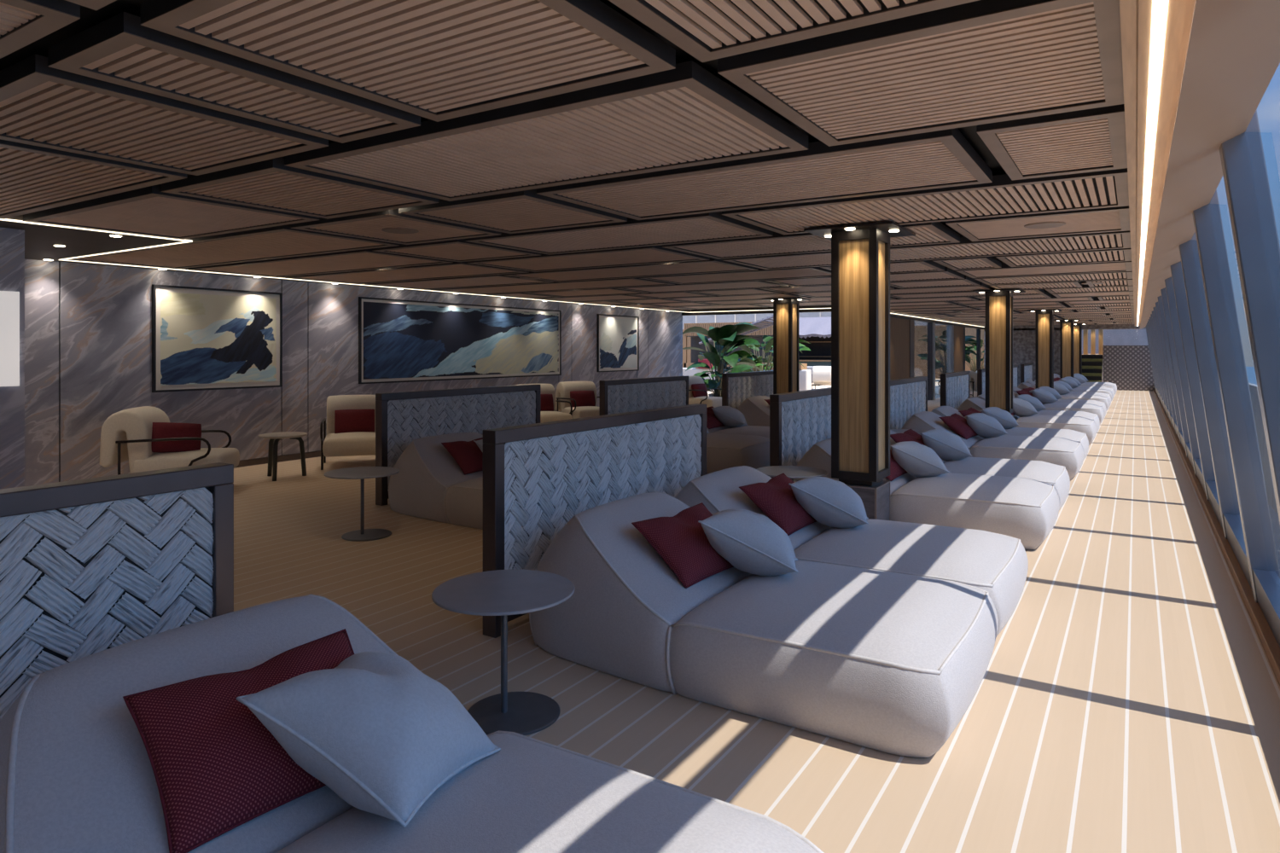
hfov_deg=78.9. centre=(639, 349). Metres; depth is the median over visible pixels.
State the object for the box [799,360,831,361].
countertop
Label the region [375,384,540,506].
screen
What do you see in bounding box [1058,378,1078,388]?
pillow
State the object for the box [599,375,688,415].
screen
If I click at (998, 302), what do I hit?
column
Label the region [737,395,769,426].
chaise lounger
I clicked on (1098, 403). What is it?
chaise lounger
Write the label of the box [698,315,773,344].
canopy
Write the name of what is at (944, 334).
door
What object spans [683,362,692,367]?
countertop
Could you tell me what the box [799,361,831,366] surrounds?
countertop
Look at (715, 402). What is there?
armchair
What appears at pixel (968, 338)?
potted plant
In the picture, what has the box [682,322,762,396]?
potted plant
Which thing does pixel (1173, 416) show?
window
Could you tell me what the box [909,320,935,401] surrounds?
door
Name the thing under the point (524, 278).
ceiling vent
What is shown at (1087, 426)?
chaise lounger
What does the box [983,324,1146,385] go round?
wall
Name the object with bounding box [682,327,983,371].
wall
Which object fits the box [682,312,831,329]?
window
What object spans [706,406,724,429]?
pillow
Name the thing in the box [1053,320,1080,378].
column
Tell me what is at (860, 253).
column
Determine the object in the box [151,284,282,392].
framed picture
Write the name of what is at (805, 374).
bench
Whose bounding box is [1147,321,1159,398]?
window
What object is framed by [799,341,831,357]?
shelf
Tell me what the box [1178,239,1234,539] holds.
window
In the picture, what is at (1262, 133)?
window
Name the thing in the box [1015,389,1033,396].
pillow
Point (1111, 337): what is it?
wall
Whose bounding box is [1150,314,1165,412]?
window
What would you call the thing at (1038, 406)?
pillow
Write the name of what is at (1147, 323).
window
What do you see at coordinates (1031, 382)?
chaise lounger
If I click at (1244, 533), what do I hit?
window
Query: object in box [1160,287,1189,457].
window
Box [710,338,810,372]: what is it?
potted plant
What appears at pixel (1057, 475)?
chaise lounger
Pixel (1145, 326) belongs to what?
window
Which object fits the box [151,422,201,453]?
lumbar cushion
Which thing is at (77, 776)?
chaise lounger
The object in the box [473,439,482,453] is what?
pillow
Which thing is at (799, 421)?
screen
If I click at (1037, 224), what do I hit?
ceiling vent
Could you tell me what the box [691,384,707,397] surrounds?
lumbar cushion
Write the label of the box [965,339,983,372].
potted plant
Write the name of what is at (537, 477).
screen
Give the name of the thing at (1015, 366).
screen
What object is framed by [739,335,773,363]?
potted plant
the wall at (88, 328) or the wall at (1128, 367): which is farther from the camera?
the wall at (1128, 367)
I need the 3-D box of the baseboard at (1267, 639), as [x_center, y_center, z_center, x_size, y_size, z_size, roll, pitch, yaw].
[7.805,1.565,11.034,0.145,0.070,45.000,0,0,33]
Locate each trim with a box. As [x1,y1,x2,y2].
[681,305,985,330]
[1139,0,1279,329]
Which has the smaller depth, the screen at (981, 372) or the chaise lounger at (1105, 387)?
the screen at (981, 372)
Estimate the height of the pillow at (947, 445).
0.357 m
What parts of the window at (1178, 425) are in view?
sill panel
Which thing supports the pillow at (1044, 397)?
on the chaise lounger at (1090, 408)
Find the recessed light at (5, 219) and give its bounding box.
[0,218,192,242]
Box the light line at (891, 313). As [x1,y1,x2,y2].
[890,313,984,327]
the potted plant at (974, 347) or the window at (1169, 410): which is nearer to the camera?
the window at (1169, 410)
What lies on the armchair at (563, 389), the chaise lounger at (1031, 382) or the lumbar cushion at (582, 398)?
the lumbar cushion at (582, 398)
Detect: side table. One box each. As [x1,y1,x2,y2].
[324,466,399,541]
[431,570,574,735]
[756,465,827,480]
[890,429,925,434]
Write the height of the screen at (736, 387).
1.150 m
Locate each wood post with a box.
[1083,329,1087,354]
[1090,329,1095,354]
[1098,329,1103,354]
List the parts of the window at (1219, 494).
sill panel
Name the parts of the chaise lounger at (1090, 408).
seat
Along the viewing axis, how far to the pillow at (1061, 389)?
20.43 m
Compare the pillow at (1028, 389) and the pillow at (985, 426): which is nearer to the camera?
the pillow at (985, 426)
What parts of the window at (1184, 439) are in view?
sill panel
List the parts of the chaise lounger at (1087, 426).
seat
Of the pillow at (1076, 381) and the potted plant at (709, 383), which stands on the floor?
the potted plant at (709, 383)
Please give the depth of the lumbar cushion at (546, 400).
14.47 m
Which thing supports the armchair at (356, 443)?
on the floor
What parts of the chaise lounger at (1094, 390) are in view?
seat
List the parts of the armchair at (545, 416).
seat, arm and leg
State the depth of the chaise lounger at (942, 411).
11.04 m
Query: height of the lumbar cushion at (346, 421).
0.336 m
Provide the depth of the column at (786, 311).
15.18 m
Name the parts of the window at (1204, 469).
sill panel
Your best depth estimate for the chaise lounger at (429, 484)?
7.35 m
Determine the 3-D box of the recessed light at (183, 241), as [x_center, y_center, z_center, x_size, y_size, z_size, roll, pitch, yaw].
[-5.282,-0.999,7.879,2.720,0.014,0.018,0,0,33]
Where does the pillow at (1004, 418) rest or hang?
on the chaise lounger at (942, 411)
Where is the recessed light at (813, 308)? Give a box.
[698,308,831,312]
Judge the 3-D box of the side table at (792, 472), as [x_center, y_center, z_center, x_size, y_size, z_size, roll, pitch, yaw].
[1.310,1.325,6.731,0.614,0.550,0.614,0,0,33]
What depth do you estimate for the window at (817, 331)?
39.86 m
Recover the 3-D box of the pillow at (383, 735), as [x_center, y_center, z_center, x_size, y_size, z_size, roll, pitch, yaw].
[-0.720,1.040,2.144,0.508,0.357,0.545,0,0,15]
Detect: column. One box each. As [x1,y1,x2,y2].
[762,297,810,394]
[803,221,915,520]
[972,288,1025,416]
[1027,309,1061,389]
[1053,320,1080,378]
[1073,323,1086,374]
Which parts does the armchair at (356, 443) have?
arm and leg, leg, seat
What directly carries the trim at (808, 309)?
attached to the wall at (899, 328)
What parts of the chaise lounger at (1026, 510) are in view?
seat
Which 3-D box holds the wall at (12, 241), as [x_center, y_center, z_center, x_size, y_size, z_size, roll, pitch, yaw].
[-9.393,0.300,2.260,2.630,2.600,11.710,0,0,33]
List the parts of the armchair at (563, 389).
arm and leg, seat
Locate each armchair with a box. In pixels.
[99,406,239,475]
[320,395,375,470]
[515,384,572,423]
[555,381,599,418]
[688,375,721,407]
[811,366,831,389]
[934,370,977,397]
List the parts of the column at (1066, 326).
wood panel, frame, ceiling plate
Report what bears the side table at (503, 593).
on the floor
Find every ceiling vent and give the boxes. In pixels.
[381,226,418,233]
[519,277,540,279]
[1024,221,1065,228]
[1081,282,1104,285]
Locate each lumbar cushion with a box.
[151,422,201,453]
[334,408,374,433]
[540,394,553,411]
[570,390,595,407]
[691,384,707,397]
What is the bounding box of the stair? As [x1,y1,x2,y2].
[1082,354,1102,382]
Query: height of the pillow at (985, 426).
0.357 m
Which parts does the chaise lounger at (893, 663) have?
seat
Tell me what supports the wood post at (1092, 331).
on the floor
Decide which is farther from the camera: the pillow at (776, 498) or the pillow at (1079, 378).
the pillow at (1079, 378)
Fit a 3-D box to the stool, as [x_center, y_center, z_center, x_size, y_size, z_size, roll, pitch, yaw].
[-4.469,1.328,9.730,0.560,0.547,0.560,0,0,33]
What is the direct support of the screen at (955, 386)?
on the floor
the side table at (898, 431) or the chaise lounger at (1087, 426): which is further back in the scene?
the chaise lounger at (1087, 426)
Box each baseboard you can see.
[236,450,320,467]
[1153,389,1279,686]
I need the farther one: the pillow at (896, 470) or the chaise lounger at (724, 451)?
the chaise lounger at (724, 451)
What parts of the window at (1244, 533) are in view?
sill panel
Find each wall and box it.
[0,227,24,489]
[24,258,682,486]
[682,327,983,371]
[890,317,980,379]
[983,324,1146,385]
[1082,329,1148,382]
[1103,345,1154,391]
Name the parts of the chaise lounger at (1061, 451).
seat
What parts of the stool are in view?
leg, leg, leg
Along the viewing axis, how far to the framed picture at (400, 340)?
13.88 m
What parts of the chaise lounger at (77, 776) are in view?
seat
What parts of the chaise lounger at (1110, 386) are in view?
seat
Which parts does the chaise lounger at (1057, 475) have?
seat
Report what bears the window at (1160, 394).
on the floor
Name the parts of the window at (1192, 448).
sill panel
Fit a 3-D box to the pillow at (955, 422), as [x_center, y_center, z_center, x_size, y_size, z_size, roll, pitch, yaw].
[4.400,1.045,10.656,0.366,0.295,0.622,0,0,42]
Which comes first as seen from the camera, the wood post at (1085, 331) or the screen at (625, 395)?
the screen at (625, 395)
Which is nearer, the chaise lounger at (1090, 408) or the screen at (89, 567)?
the screen at (89, 567)
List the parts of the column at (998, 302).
wood panel, frame, ceiling plate, wood panel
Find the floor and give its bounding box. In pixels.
[232,383,1279,852]
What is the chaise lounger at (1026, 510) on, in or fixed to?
on the floor
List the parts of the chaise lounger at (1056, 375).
seat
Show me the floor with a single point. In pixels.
(1127, 701)
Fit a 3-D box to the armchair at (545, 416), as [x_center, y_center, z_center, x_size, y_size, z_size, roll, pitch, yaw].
[-1.842,1.122,14.442,0.840,0.957,1.205,0,0,-29]
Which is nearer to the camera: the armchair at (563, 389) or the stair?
the armchair at (563, 389)
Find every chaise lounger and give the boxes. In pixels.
[0,593,824,852]
[388,432,482,529]
[529,491,998,757]
[674,465,1028,636]
[706,425,769,438]
[706,433,769,474]
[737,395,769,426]
[792,438,1059,550]
[890,430,1070,510]
[901,411,1083,480]
[930,406,1088,459]
[957,397,1096,444]
[977,394,1099,432]
[1012,386,1106,416]
[1012,391,1104,424]
[1017,382,1110,410]
[1026,380,1111,406]
[1034,380,1113,401]
[1053,373,1117,390]
[1053,375,1116,394]
[1076,386,1114,396]
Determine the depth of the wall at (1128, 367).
30.48 m
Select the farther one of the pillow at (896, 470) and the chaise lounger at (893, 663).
the pillow at (896, 470)
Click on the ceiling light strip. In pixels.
(1136, 15)
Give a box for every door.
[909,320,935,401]
[935,323,954,398]
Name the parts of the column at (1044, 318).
wood panel, frame, ceiling plate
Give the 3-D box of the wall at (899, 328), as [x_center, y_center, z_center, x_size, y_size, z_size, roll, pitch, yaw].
[10.034,0.370,25.980,0.100,2.460,15.400,0,0,33]
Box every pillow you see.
[122,628,354,852]
[236,651,500,828]
[441,437,482,475]
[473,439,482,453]
[631,502,733,588]
[698,509,797,576]
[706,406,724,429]
[711,406,748,428]
[738,473,816,535]
[788,477,868,529]
[885,449,907,481]
[890,429,925,445]
[890,441,949,477]
[919,429,972,461]
[938,413,977,439]
[958,407,981,417]
[963,413,1007,438]
[979,407,1019,429]
[1012,397,1038,417]
[1014,394,1046,411]
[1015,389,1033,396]
[1023,387,1034,391]
[1029,389,1058,404]
[1035,386,1061,399]
[1053,380,1074,391]
[1053,382,1070,395]
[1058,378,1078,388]
[1064,376,1081,385]
[1073,373,1087,381]
[1073,374,1086,383]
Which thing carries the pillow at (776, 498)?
on the chaise lounger at (997, 564)
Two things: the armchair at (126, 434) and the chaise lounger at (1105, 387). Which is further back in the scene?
the chaise lounger at (1105, 387)
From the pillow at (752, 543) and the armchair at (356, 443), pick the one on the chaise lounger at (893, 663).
the pillow at (752, 543)
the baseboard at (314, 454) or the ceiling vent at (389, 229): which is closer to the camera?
the ceiling vent at (389, 229)
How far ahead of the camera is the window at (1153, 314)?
17.50 m
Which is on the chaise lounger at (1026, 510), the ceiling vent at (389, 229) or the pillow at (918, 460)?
the pillow at (918, 460)
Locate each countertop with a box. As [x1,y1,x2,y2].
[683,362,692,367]
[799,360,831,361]
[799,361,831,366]
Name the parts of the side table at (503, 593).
stem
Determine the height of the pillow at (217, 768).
0.295 m
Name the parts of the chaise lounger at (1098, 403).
seat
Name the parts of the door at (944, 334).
frame, post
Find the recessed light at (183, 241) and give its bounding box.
[58,241,189,260]
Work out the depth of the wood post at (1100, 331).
32.70 m
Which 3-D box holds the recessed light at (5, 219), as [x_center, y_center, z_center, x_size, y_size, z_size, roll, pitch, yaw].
[-7.566,-0.999,1.748,0.022,0.014,12.812,0,0,33]
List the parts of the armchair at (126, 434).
leg, arm and leg, seat, arm and leg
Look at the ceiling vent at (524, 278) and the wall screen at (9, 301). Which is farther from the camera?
the ceiling vent at (524, 278)
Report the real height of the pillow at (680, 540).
0.295 m
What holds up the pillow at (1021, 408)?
on the chaise lounger at (1087, 426)
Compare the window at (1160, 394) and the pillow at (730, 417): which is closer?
the pillow at (730, 417)
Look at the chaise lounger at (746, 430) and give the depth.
11.33 m
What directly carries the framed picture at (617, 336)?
attached to the wall at (88, 328)
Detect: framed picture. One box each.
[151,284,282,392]
[358,296,561,383]
[596,314,639,372]
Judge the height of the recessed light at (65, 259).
0.014 m
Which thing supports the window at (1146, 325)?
on the floor
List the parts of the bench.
backrest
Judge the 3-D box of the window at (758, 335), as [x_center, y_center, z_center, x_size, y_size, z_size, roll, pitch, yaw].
[4.536,0.150,37.315,5.120,2.900,0.800,0,0,33]
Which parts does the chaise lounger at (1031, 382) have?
seat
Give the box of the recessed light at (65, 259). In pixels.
[64,259,686,312]
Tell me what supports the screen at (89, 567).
on the floor
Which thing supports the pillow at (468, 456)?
on the chaise lounger at (429, 484)
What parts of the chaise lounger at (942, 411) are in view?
seat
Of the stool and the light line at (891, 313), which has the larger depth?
the light line at (891, 313)
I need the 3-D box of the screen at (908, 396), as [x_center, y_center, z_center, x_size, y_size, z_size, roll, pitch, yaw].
[4.185,1.025,12.216,0.100,1.150,2.520,0,0,33]
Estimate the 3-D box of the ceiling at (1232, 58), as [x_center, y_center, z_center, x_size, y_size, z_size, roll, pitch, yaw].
[7.469,-0.851,11.248,0.270,0.142,45.000,0,0,33]
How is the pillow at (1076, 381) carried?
on the chaise lounger at (1105, 387)
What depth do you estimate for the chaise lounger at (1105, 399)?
19.81 m
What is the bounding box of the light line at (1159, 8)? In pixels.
[1136,0,1168,325]
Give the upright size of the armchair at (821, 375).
0.957 m
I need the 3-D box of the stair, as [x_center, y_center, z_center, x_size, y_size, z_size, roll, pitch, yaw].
[17.697,0.900,30.641,0.890,1.400,1.500,0,0,33]
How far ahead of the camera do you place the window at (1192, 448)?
9.55 m
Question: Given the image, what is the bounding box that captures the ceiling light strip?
[1119,0,1195,326]
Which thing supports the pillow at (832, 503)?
on the chaise lounger at (997, 564)
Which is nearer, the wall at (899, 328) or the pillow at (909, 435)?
the pillow at (909, 435)
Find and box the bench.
[682,363,811,391]
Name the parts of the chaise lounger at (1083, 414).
seat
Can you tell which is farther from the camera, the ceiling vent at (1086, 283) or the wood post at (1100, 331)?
the wood post at (1100, 331)
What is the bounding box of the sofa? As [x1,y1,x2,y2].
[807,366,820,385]
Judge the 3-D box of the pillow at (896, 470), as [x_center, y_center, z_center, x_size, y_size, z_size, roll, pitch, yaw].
[2.314,1.045,7.384,0.366,0.295,0.622,0,0,37]
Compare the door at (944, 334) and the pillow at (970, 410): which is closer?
the pillow at (970, 410)
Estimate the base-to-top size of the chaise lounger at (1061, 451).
0.718 m
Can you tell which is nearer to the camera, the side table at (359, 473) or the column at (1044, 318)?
the side table at (359, 473)
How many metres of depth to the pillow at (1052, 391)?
18.20 m
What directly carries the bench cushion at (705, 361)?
on the bench
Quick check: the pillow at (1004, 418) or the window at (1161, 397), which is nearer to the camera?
the pillow at (1004, 418)
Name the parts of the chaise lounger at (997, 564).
seat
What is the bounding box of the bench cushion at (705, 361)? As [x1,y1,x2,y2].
[698,359,712,368]
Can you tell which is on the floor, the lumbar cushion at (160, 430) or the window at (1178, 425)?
the window at (1178, 425)
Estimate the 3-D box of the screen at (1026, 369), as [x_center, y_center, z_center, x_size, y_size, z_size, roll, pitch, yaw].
[12.837,1.025,25.782,0.100,1.150,2.520,0,0,33]
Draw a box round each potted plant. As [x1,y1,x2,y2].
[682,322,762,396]
[693,364,753,397]
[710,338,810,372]
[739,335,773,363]
[965,335,978,363]
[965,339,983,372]
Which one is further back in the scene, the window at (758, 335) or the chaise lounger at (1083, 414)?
the window at (758, 335)
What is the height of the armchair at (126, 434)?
0.957 m
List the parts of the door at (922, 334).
post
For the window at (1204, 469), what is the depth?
7.96 m
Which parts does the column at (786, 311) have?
wood panel, frame, ceiling plate, wood panel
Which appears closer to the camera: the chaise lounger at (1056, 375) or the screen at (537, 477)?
the screen at (537, 477)
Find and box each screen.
[0,290,19,386]
[0,462,233,721]
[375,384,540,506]
[482,403,706,638]
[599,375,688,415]
[721,370,773,409]
[769,387,831,478]
[890,376,927,429]
[940,371,970,409]
[977,368,985,396]
[1012,364,1018,387]
[1020,362,1033,383]
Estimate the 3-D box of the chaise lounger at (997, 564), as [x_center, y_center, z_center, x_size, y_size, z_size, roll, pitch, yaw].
[1.273,1.245,5.133,2.253,0.718,1.317,0,0,33]
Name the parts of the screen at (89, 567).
frame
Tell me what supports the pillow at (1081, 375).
on the chaise lounger at (1056, 375)
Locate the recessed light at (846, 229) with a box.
[844,227,855,230]
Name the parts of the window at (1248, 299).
sill panel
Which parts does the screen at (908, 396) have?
frame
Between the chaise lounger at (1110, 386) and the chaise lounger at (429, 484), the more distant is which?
the chaise lounger at (1110, 386)
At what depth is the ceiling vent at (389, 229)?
6.52 m
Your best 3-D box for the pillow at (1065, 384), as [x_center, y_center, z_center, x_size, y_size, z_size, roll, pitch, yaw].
[11.771,1.040,21.730,0.508,0.357,0.545,0,0,14]
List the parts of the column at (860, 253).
wood panel, ceiling plate, frame, wood panel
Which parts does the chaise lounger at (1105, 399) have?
seat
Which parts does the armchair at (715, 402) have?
arm and leg, seat, arm and leg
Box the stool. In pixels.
[257,431,307,481]
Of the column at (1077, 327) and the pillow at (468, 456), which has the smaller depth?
the pillow at (468, 456)
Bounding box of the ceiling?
[0,0,1134,326]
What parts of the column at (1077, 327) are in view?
wood panel, frame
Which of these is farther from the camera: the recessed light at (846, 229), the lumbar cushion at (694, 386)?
the lumbar cushion at (694, 386)
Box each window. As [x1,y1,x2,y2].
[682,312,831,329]
[683,321,773,367]
[772,316,831,366]
[1145,325,1156,391]
[1146,323,1157,395]
[1146,325,1157,394]
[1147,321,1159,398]
[1148,319,1161,402]
[1149,317,1163,407]
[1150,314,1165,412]
[1152,310,1169,418]
[1153,307,1172,424]
[1155,302,1176,433]
[1157,296,1182,443]
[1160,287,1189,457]
[1164,277,1199,475]
[1169,261,1215,500]
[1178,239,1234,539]
[1191,203,1268,603]
[1209,132,1279,647]
[1245,63,1279,337]
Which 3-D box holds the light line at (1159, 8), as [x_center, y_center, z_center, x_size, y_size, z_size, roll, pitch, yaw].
[7.197,-0.920,11.184,0.034,0.016,44.600,0,0,33]
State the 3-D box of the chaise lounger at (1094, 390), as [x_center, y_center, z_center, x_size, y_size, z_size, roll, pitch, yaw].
[13.146,1.245,23.750,2.253,0.718,1.317,0,0,33]
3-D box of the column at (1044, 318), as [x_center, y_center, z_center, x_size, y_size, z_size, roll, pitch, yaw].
[10.244,0.301,19.679,0.715,2.597,0.760,0,0,33]

